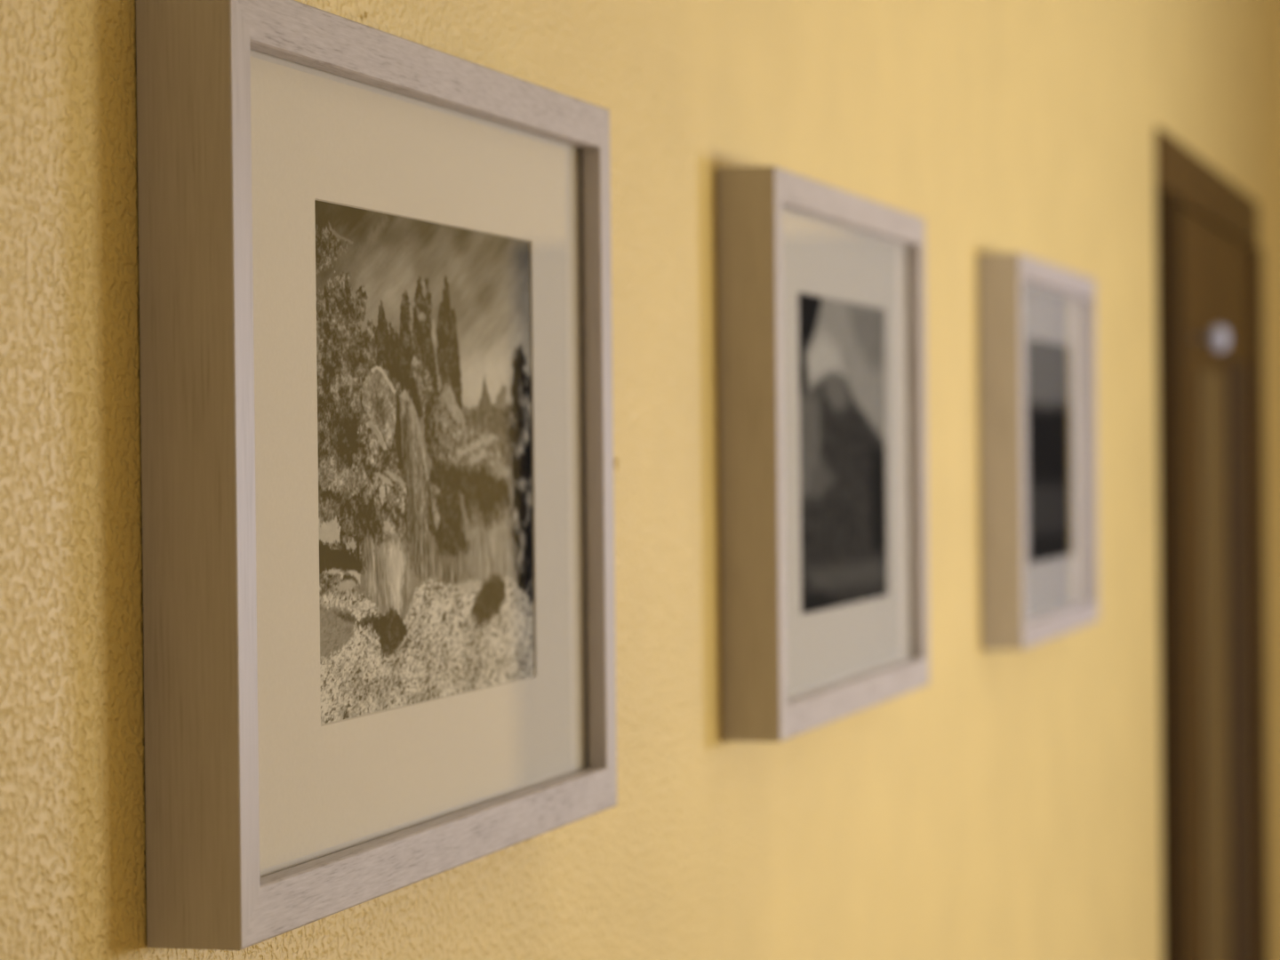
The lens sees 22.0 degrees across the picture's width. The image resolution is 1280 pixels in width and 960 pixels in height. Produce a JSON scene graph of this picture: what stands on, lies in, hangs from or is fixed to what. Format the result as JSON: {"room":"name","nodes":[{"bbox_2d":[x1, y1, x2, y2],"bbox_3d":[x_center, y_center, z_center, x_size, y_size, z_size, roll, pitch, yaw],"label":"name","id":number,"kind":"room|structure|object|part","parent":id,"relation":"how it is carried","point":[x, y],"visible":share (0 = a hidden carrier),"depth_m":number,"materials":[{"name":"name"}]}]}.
{"room":"hotel corridor","nodes":[
{"label":"hotel corridor","id":0,"kind":"room"},
{"bbox_2d":[0,0,1279,959],"bbox_3d":[0.091,0.330,2.216,0.122,2.600,7.100,0,1,16],"label":"wall","id":1,"kind":"structure","parent":0,"point":[1007,804],"depth_m":1.85,"materials":[{"name":"yellow paint"}]},
{"bbox_2d":[136,0,616,950],"bbox_3d":[-0.089,-0.007,1.301,0.034,0.320,0.447,0,1,16],"label":"picture frame","id":2,"kind":"object","parent":1,"relation":"attached to","point":[375,265],"visible":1,"depth_m":1.22,"materials":[{"name":"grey wood"}]},
{"bbox_3d":[-0.147,-0.005,1.094,0.034,0.320,0.017,0,1,16],"label":"frame rail","id":3,"kind":"part","parent":2,"relation":"part of","materials":[{"name":"brown wood"}]},
{"bbox_3d":[-0.090,-0.158,1.300,0.034,0.019,0.447,0,1,16],"label":"frame rail","id":4,"kind":"part","parent":2,"relation":"part of","materials":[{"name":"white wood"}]},
{"bbox_2d":[314,200,534,724],"bbox_3d":[-0.082,-0.008,1.306,0.001,0.196,0.266,0,1,16],"label":"print","id":5,"kind":"object","parent":2,"relation":"attached to","point":[424,372],"depth_m":1.29},
{"bbox_3d":[-0.087,0.143,1.302,0.034,0.019,0.447,0,1,16],"label":"frame rail","id":6,"kind":"part","parent":2,"relation":"part of","materials":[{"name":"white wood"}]},
{"bbox_3d":[-0.030,-0.010,1.508,0.034,0.320,0.017,0,1,16],"label":"frame rail","id":7,"kind":"part","parent":2,"relation":"part of","materials":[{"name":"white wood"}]},
{"bbox_2d":[716,166,929,742],"bbox_3d":[0.121,-0.017,2.047,0.034,0.320,0.447,0,1,16],"label":"picture frame","id":8,"kind":"object","parent":1,"relation":"attached to","point":[821,300],"visible":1,"depth_m":1.97,"materials":[{"name":"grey wood"}]},
{"bbox_3d":[0.063,-0.014,1.840,0.034,0.320,0.017,0,1,16],"label":"frame rail","id":9,"kind":"part","parent":8,"relation":"part of","materials":[{"name":"brown wood"}]},
{"bbox_2d":[798,292,887,614],"bbox_3d":[0.128,-0.017,2.052,0.001,0.196,0.266,0,1,16],"label":"print","id":10,"kind":"object","parent":8,"relation":"attached to","point":[842,380],"depth_m":2.04},
{"bbox_3d":[0.119,-0.167,2.046,0.034,0.019,0.447,0,1,16],"label":"frame rail","id":11,"kind":"part","parent":8,"relation":"part of","materials":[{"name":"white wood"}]},
{"bbox_3d":[0.122,0.134,2.049,0.034,0.019,0.447,0,1,16],"label":"frame rail","id":12,"kind":"part","parent":8,"relation":"part of","materials":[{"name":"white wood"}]},
{"bbox_3d":[0.179,-0.019,2.254,0.034,0.320,0.017,0,1,16],"label":"frame rail","id":13,"kind":"part","parent":8,"relation":"part of","materials":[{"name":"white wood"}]},
{"bbox_2d":[977,252,1098,649],"bbox_3d":[0.351,-0.025,2.869,0.034,0.320,0.447,0,1,16],"label":"picture frame","id":14,"kind":"object","parent":1,"relation":"attached to","point":[1037,317],"visible":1,"depth_m":2.77,"materials":[{"name":"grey wood"}]},
{"bbox_3d":[0.293,-0.023,2.662,0.034,0.320,0.017,0,1,16],"label":"frame rail","id":15,"kind":"part","parent":14,"relation":"part of","materials":[{"name":"brown wood"}]},
{"bbox_3d":[0.358,-0.025,2.867,0.002,0.295,0.422,0,1,16],"label":"glass pane","id":16,"kind":"part","parent":14,"relation":"part of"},
{"bbox_3d":[0.350,-0.176,2.868,0.034,0.019,0.447,0,1,16],"label":"frame rail","id":17,"kind":"part","parent":14,"relation":"part of","materials":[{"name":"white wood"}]},
{"bbox_3d":[0.353,0.125,2.870,0.034,0.019,0.447,0,1,16],"label":"frame rail","id":18,"kind":"part","parent":14,"relation":"part of","materials":[{"name":"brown wood"}]},
{"bbox_3d":[0.409,-0.028,3.076,0.034,0.320,0.017,0,1,16],"label":"frame rail","id":19,"kind":"part","parent":14,"relation":"part of","materials":[{"name":"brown wood"}]},
{"bbox_2d":[1155,127,1269,959],"bbox_3d":[0.786,0.593,4.455,0.086,2.021,1.280,0,1,16],"label":"door","id":20,"kind":"structure","parent":1,"relation":"in","point":[1211,441],"depth_m":4.35,"materials":[{"name":"brown wood"}]},
{"bbox_3d":[0.639,0.634,3.915,0.012,1.951,0.160,0,1,16],"label":"casing","id":21,"kind":"part","parent":20,"relation":"part of","materials":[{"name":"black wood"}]},
{"bbox_3d":[0.776,-0.383,4.447,0.006,0.070,1.280,0,1,16],"label":"casing","id":22,"kind":"part","parent":20,"relation":"part of","materials":[{"name":"brown wood"}]},
{"bbox_3d":[0.729,-0.180,4.197,0.046,0.035,0.035,0,1,16],"label":"knob","id":23,"kind":"part","parent":20,"relation":"part of","materials":[{"name":"grey metal"}]},
{"bbox_3d":[0.773,0.604,4.407,0.006,1.500,0.320,0,1,16],"label":"panel","id":24,"kind":"part","parent":20,"relation":"part of","materials":[{"name":"brown wood"}]},
{"bbox_3d":[0.875,0.590,4.773,0.004,1.520,0.280,0,1,16],"label":"panel","id":25,"kind":"part","parent":20,"relation":"part of","materials":[{"name":"brown wood"}]},
{"bbox_3d":[0.954,0.621,5.037,0.012,1.951,0.070,0,1,16],"label":"casing","id":26,"kind":"part","parent":20,"relation":"part of","materials":[{"name":"brown wood"}]}
]}

